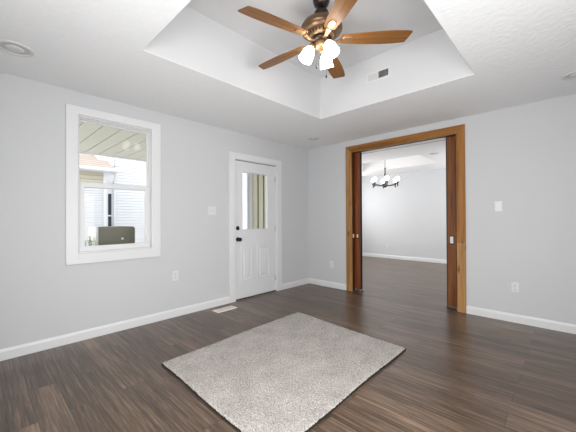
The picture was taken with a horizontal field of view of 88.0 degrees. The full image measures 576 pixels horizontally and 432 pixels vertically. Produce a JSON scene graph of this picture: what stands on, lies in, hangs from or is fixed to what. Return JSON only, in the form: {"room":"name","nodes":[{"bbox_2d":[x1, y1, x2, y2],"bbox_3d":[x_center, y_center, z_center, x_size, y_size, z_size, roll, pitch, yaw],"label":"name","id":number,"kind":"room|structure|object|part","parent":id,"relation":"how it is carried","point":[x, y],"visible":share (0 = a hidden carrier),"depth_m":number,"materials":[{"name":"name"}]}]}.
{"room":"empty living room","nodes":[
{"label":"empty living room","id":0,"kind":"room"},
{"bbox_2d":[0,72,308,348],"bbox_3d":[-1.333,-0.053,3.790,0.160,2.650,4.770,-1,-1,44],"label":"wall","id":1,"kind":"structure","parent":0,"point":[42,297],"depth_m":3.08,"materials":[{"name":"grey paint"}]},
{"bbox_2d":[65,104,160,264],"bbox_3d":[-1.862,-0.301,3.220,0.175,1.542,0.903,-1,-1,44],"label":"window","id":2,"kind":"structure","parent":1,"relation":"in","point":[74,189],"depth_m":3.09,"materials":[{"name":"white paint"}]},
{"bbox_3d":[-1.881,-0.633,3.250,0.030,0.680,0.688,-1,0,44],"label":"sash","id":3,"kind":"part","parent":2,"relation":"part of","materials":[{"name":"white plastic"}]},
{"bbox_3d":[-1.852,0.002,3.221,0.032,0.687,0.684,-1,0,44],"label":"sash","id":4,"kind":"part","parent":2,"relation":"part of","materials":[{"name":"white plastic"}]},
{"bbox_3d":[-1.869,-0.311,3.238,0.080,1.337,0.696,-1,0,44],"label":"frame","id":5,"kind":"part","parent":2,"relation":"part of","materials":[{"name":"white plastic"}]},
{"bbox_2d":[0,296,229,360],"bbox_3d":[-1.814,1.173,3.144,0.014,0.095,2.874,-1,-1,44],"label":"baseboard","id":6,"kind":"structure","parent":1,"relation":"attached to","point":[36,346],"depth_m":3.04,"materials":[{"name":"white paint"}]},
{"bbox_2d":[172,271,177,280],"bbox_3d":[-1.367,0.730,3.622,0.008,0.121,0.077,-1,-1,44],"label":"electrical outlet","id":7,"kind":"object","parent":1,"relation":"attached to","point":[174,273],"visible":1,"depth_m":3.62,"materials":[{"name":"white plastic"}]},
{"bbox_2d":[208,206,215,214],"bbox_3d":[-1.014,-0.069,3.994,0.019,0.121,0.124,-1,-1,44],"label":"light switch","id":8,"kind":"object","parent":1,"relation":"attached to","point":[211,209],"visible":1,"depth_m":4.00,"materials":[{"name":"white plastic"}]},
{"bbox_2d":[229,151,281,302],"bbox_3d":[-0.508,0.156,4.605,0.214,2.135,1.038,-1,-1,44],"label":"door","id":9,"kind":"structure","parent":1,"relation":"in","point":[255,256],"depth_m":4.56,"materials":[{"name":"white paint"}]},
{"bbox_3d":[-0.613,0.693,4.436,0.013,0.524,0.208,-1,0,44],"label":"panel","id":10,"kind":"part","parent":9,"relation":"part of","materials":[{"name":"white paint"}]},
{"bbox_3d":[-0.515,-0.226,4.587,0.058,0.886,0.536,-1,0,44],"label":"lite frame","id":11,"kind":"part","parent":9,"relation":"part of","materials":[{"name":"white paint"}]},
{"bbox_3d":[-0.385,0.693,4.676,0.013,0.524,0.254,-1,0,44],"label":"panel","id":12,"kind":"part","parent":9,"relation":"part of","materials":[{"name":"white paint"}]},
{"bbox_2d":[249,174,252,228],"bbox_3d":[0.591,-0.035,8.102,0.130,2.650,4.115,-1,-1,44],"label":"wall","id":13,"kind":"structure","parent":0,"point":[250,175],"depth_m":6.60,"materials":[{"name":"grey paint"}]},
{"bbox_2d":[0,0,575,149],"bbox_3d":[0.261,-1.541,2.376,4.120,0.613,4.620,-1,-1,44],"label":"ceiling","id":14,"kind":"structure","parent":0,"point":[194,60],"depth_m":2.69,"materials":[{"name":"paint"}]},
{"bbox_2d":[0,39,34,56],"bbox_3d":[-1.997,-1.220,2.180,0.224,0.010,0.224,-1,-1,44],"label":"recessed light","id":15,"kind":"object","parent":14,"relation":"in","point":[11,47],"visible":1,"depth_m":2.18,"materials":[{"name":"white plastic"}]},
{"bbox_2d":[238,0,412,78],"bbox_3d":[0.230,-1.431,2.441,1.301,0.632,1.341,-1,-1,44],"label":"ceiling fan","id":16,"kind":"object","parent":14,"relation":"hanging from","point":[322,27],"visible":1,"depth_m":2.34,"materials":[{"name":"brown wood"}]},
{"bbox_3d":[-0.091,-1.418,2.176,0.551,0.006,0.135,0,10,-32],"label":"blade","id":17,"kind":"part","parent":16,"relation":"part of","materials":[{"name":"brown wood"}]},
{"bbox_3d":[-0.059,-1.415,2.677,0.551,0.006,0.135,-1,10,40],"label":"blade","id":18,"kind":"part","parent":16,"relation":"part of","materials":[{"name":"brown wood"}]},
{"bbox_3d":[0.144,-1.296,2.390,0.118,0.140,0.120,-1,0,44],"label":"lamp shade","id":19,"kind":"part","parent":16,"relation":"part of","materials":[{"name":"white glass"}]},
{"bbox_3d":[0.322,-1.296,2.518,0.112,0.140,0.124,-1,0,44],"label":"lamp shade","id":20,"kind":"part","parent":16,"relation":"part of","materials":[{"name":"white glass"}]},
{"bbox_3d":[0.332,-1.297,2.294,0.124,0.140,0.113,-1,0,44],"label":"lamp shade","id":21,"kind":"part","parent":16,"relation":"part of","materials":[{"name":"white glass"}]},
{"bbox_3d":[0.428,-1.417,2.801,0.135,0.006,0.551,-11,-4,21],"label":"blade","id":22,"kind":"part","parent":16,"relation":"part of","materials":[{"name":"brown wood"}]},
{"bbox_3d":[0.376,-1.421,1.990,0.135,0.006,0.551,10,-3,-14],"label":"blade","id":23,"kind":"part","parent":16,"relation":"part of","materials":[{"name":"brown wood"}]},
{"bbox_3d":[0.697,-1.421,2.377,0.551,0.006,0.135,0,-10,4],"label":"blade","id":24,"kind":"part","parent":16,"relation":"part of","materials":[{"name":"brown wood"}]},
{"bbox_2d":[366,66,389,83],"bbox_3d":[0.973,-1.524,3.228,0.274,0.108,0.008,-1,-1,44],"label":"ceiling vent","id":25,"kind":"object","parent":14,"relation":"in","point":[382,73],"visible":1,"depth_m":3.23,"materials":[{"name":"white plastic"}]},
{"bbox_2d":[561,71,575,79],"bbox_3d":[2.537,-1.239,2.623,0.196,0.010,0.196,-1,-1,44],"label":"recessed light","id":26,"kind":"object","parent":14,"relation":"in","point":[572,75],"visible":1,"depth_m":2.65,"materials":[{"name":"white plastic"}]},
{"bbox_2d":[0,256,575,431],"bbox_3d":[1.117,1.239,4.402,5.720,0.050,8.740,-1,-1,44],"label":"floor","id":27,"kind":"structure","parent":0,"point":[456,371],"depth_m":2.34,"materials":[{"name":"wood"}]},
{"bbox_2d":[212,305,236,312],"bbox_3d":[-0.823,1.217,3.904,0.143,0.006,0.305,-1,-1,44],"label":"floor vent","id":28,"kind":"object","parent":27,"relation":"in","point":[227,308],"visible":1,"depth_m":3.88,"materials":[{"name":"beige metal"}]},
{"bbox_2d":[161,312,405,431],"bbox_3d":[0.025,1.196,2.595,1.429,0.024,1.809,-1,-1,44],"label":"rug","id":29,"kind":"object","parent":27,"relation":"on","point":[288,373],"visible":1,"depth_m":2.30,"materials":[{"name":"carpet"}]},
{"bbox_2d":[362,140,445,176],"bbox_3d":[2.362,-1.525,6.550,4.600,0.613,3.920,-1,-1,44],"label":"ceiling","id":30,"kind":"structure","parent":0,"point":[415,158],"depth_m":7.04,"materials":[{"name":"paint"}]},
{"bbox_2d":[371,168,399,188],"bbox_3d":[2.295,-1.196,7.055,0.679,1.063,0.618,-1,-1,44],"label":"chandelier","id":31,"kind":"object","parent":30,"relation":"hanging from","point":[384,181],"visible":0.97,"depth_m":7.02,"materials":[{"name":"white glass"}]},
{"bbox_2d":[362,168,446,259],"bbox_3d":[3.774,-0.051,8.013,4.900,2.650,0.150,-1,-1,44],"label":"wall","id":32,"kind":"structure","parent":0,"point":[409,217],"depth_m":8.34,"materials":[{"name":"grey paint"}]},
{"bbox_2d":[362,253,446,263],"bbox_3d":[3.723,1.177,7.945,4.600,0.095,0.014,-1,-1,44],"label":"baseboard","id":33,"kind":"structure","parent":32,"relation":"attached to","point":[363,254],"depth_m":8.33,"materials":[{"name":"white paint"}]},
{"bbox_2d":[246,94,575,323],"bbox_3d":[1.337,0.005,4.664,6.045,2.780,0.220,-1,-1,44],"label":"wall","id":34,"kind":"structure","parent":0,"point":[522,157],"depth_m":3.42,"materials":[{"name":"grey paint"}]},
{"bbox_2d":[282,278,345,289],"bbox_3d":[0.430,1.173,4.917,0.815,0.095,0.704,-1,-1,44],"label":"baseboard","id":35,"kind":"structure","parent":34,"relation":"attached to","point":[307,280],"depth_m":5.15,"materials":[{"name":"white paint"}]},
{"bbox_2d":[354,152,362,289],"bbox_3d":[0.913,0.079,5.085,0.760,2.221,0.044,-1,-1,44],"label":"door","id":36,"kind":"structure","parent":34,"relation":"in","point":[357,156],"depth_m":4.84,"materials":[{"name":"red wood"}]},
{"bbox_2d":[346,124,465,312],"bbox_3d":[1.635,0.038,4.393,3.100,2.347,0.240,-1,-1,44],"label":"door frame","id":37,"kind":"structure","parent":34,"relation":"attached to","point":[458,131],"depth_m":4.10,"materials":[{"name":"brown wood"}]},
{"bbox_3d":[0.995,0.045,4.852,0.110,2.346,0.020,-1,0,44],"label":"casing leg","id":38,"kind":"part","parent":37,"relation":"part of","materials":[{"name":"brown wood"}]},
{"bbox_3d":[2.165,-0.402,3.736,0.098,1.478,0.020,-1,0,44],"label":"casing leg","id":39,"kind":"part","parent":37,"relation":"part of","materials":[{"name":"brown wood"}]},
{"bbox_2d":[446,136,456,307],"bbox_3d":[2.380,0.067,3.685,0.766,2.229,0.044,-1,-1,44],"label":"door","id":40,"kind":"structure","parent":34,"relation":"in","point":[451,207],"depth_m":3.90,"materials":[{"name":"brown wood"}]},
{"bbox_3d":[2.381,0.017,3.688,0.542,1.929,0.015,-1,0,44],"label":"panel","id":41,"kind":"part","parent":40,"relation":"part of","materials":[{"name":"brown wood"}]},
{"bbox_2d":[495,201,501,211],"bbox_3d":[2.449,-0.112,3.471,0.074,0.121,0.011,-1,-1,44],"label":"light switch","id":42,"kind":"object","parent":34,"relation":"attached to","point":[498,204],"visible":1,"depth_m":3.47,"materials":[{"name":"white plastic"}]},
{"bbox_2d":[511,282,518,292],"bbox_3d":[2.562,0.807,3.363,0.074,0.117,0.008,-1,-1,44],"label":"electrical outlet","id":43,"kind":"object","parent":34,"relation":"attached to","point":[514,285],"visible":1,"depth_m":3.36,"materials":[{"name":"white plastic"}]},
{"bbox_2d":[466,305,575,333],"bbox_3d":[2.782,1.151,3.149,1.580,0.095,0.014,-1,-1,44],"label":"baseboard","id":44,"kind":"structure","parent":34,"relation":"attached to","point":[521,319],"depth_m":3.30,"materials":[{"name":"white paint"}]},
{"label":"outside","id":45,"kind":"structure","parent":0,"visible":0},
{"bbox_3d":[-4.054,1.512,11.062,13.839,0.100,26.000,-1,-1,44],"label":"ground","id":46,"kind":"structure","parent":45,"visible":0},
{"bbox_2d":[84,236,95,245],"bbox_3d":[-2.379,0.823,3.578,0.141,1.167,0.155,0,0,21],"label":"leafy plant","id":47,"kind":"object","parent":46,"relation":"on","point":[89,240],"visible":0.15,"depth_m":3.57,"materials":[{"name":"green plant"}]},
{"bbox_2d":[88,226,134,245],"bbox_3d":[-2.324,0.772,3.931,0.398,1.273,0.448,-1,-1,44],"label":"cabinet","id":48,"kind":"object","parent":46,"relation":"on","point":[104,235],"visible":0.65,"depth_m":3.79,"materials":[{"name":"grey metal"}]},
{"bbox_3d":[-2.471,0.742,3.779,0.375,1.213,0.026,-1,0,44],"label":"trim","id":49,"kind":"part","parent":48,"relation":"part of","materials":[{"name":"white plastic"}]},
{"bbox_2d":[79,153,246,245],"bbox_3d":[-5.066,-0.438,8.783,1.950,3.780,9.700,-1,-1,44],"label":"house","id":50,"kind":"structure","parent":46,"relation":"on","point":[102,207],"depth_m":8.58,"materials":[{"name":"white plastic"}]},
{"bbox_3d":[-5.084,0.145,8.443,0.045,2.610,0.345,-1,0,44],"label":"window trim","id":51,"kind":"part","parent":50,"relation":"part of","materials":[{"name":"white plastic"}]},
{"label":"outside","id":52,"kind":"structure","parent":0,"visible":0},
{"bbox_2d":[79,121,145,161],"bbox_3d":[-2.707,-1.282,4.710,3.060,0.165,5.244,-1,-1,44],"label":"ceiling","id":53,"kind":"structure","parent":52,"point":[99,140],"depth_m":4.92,"materials":[{"name":"white plastic"}]}
]}

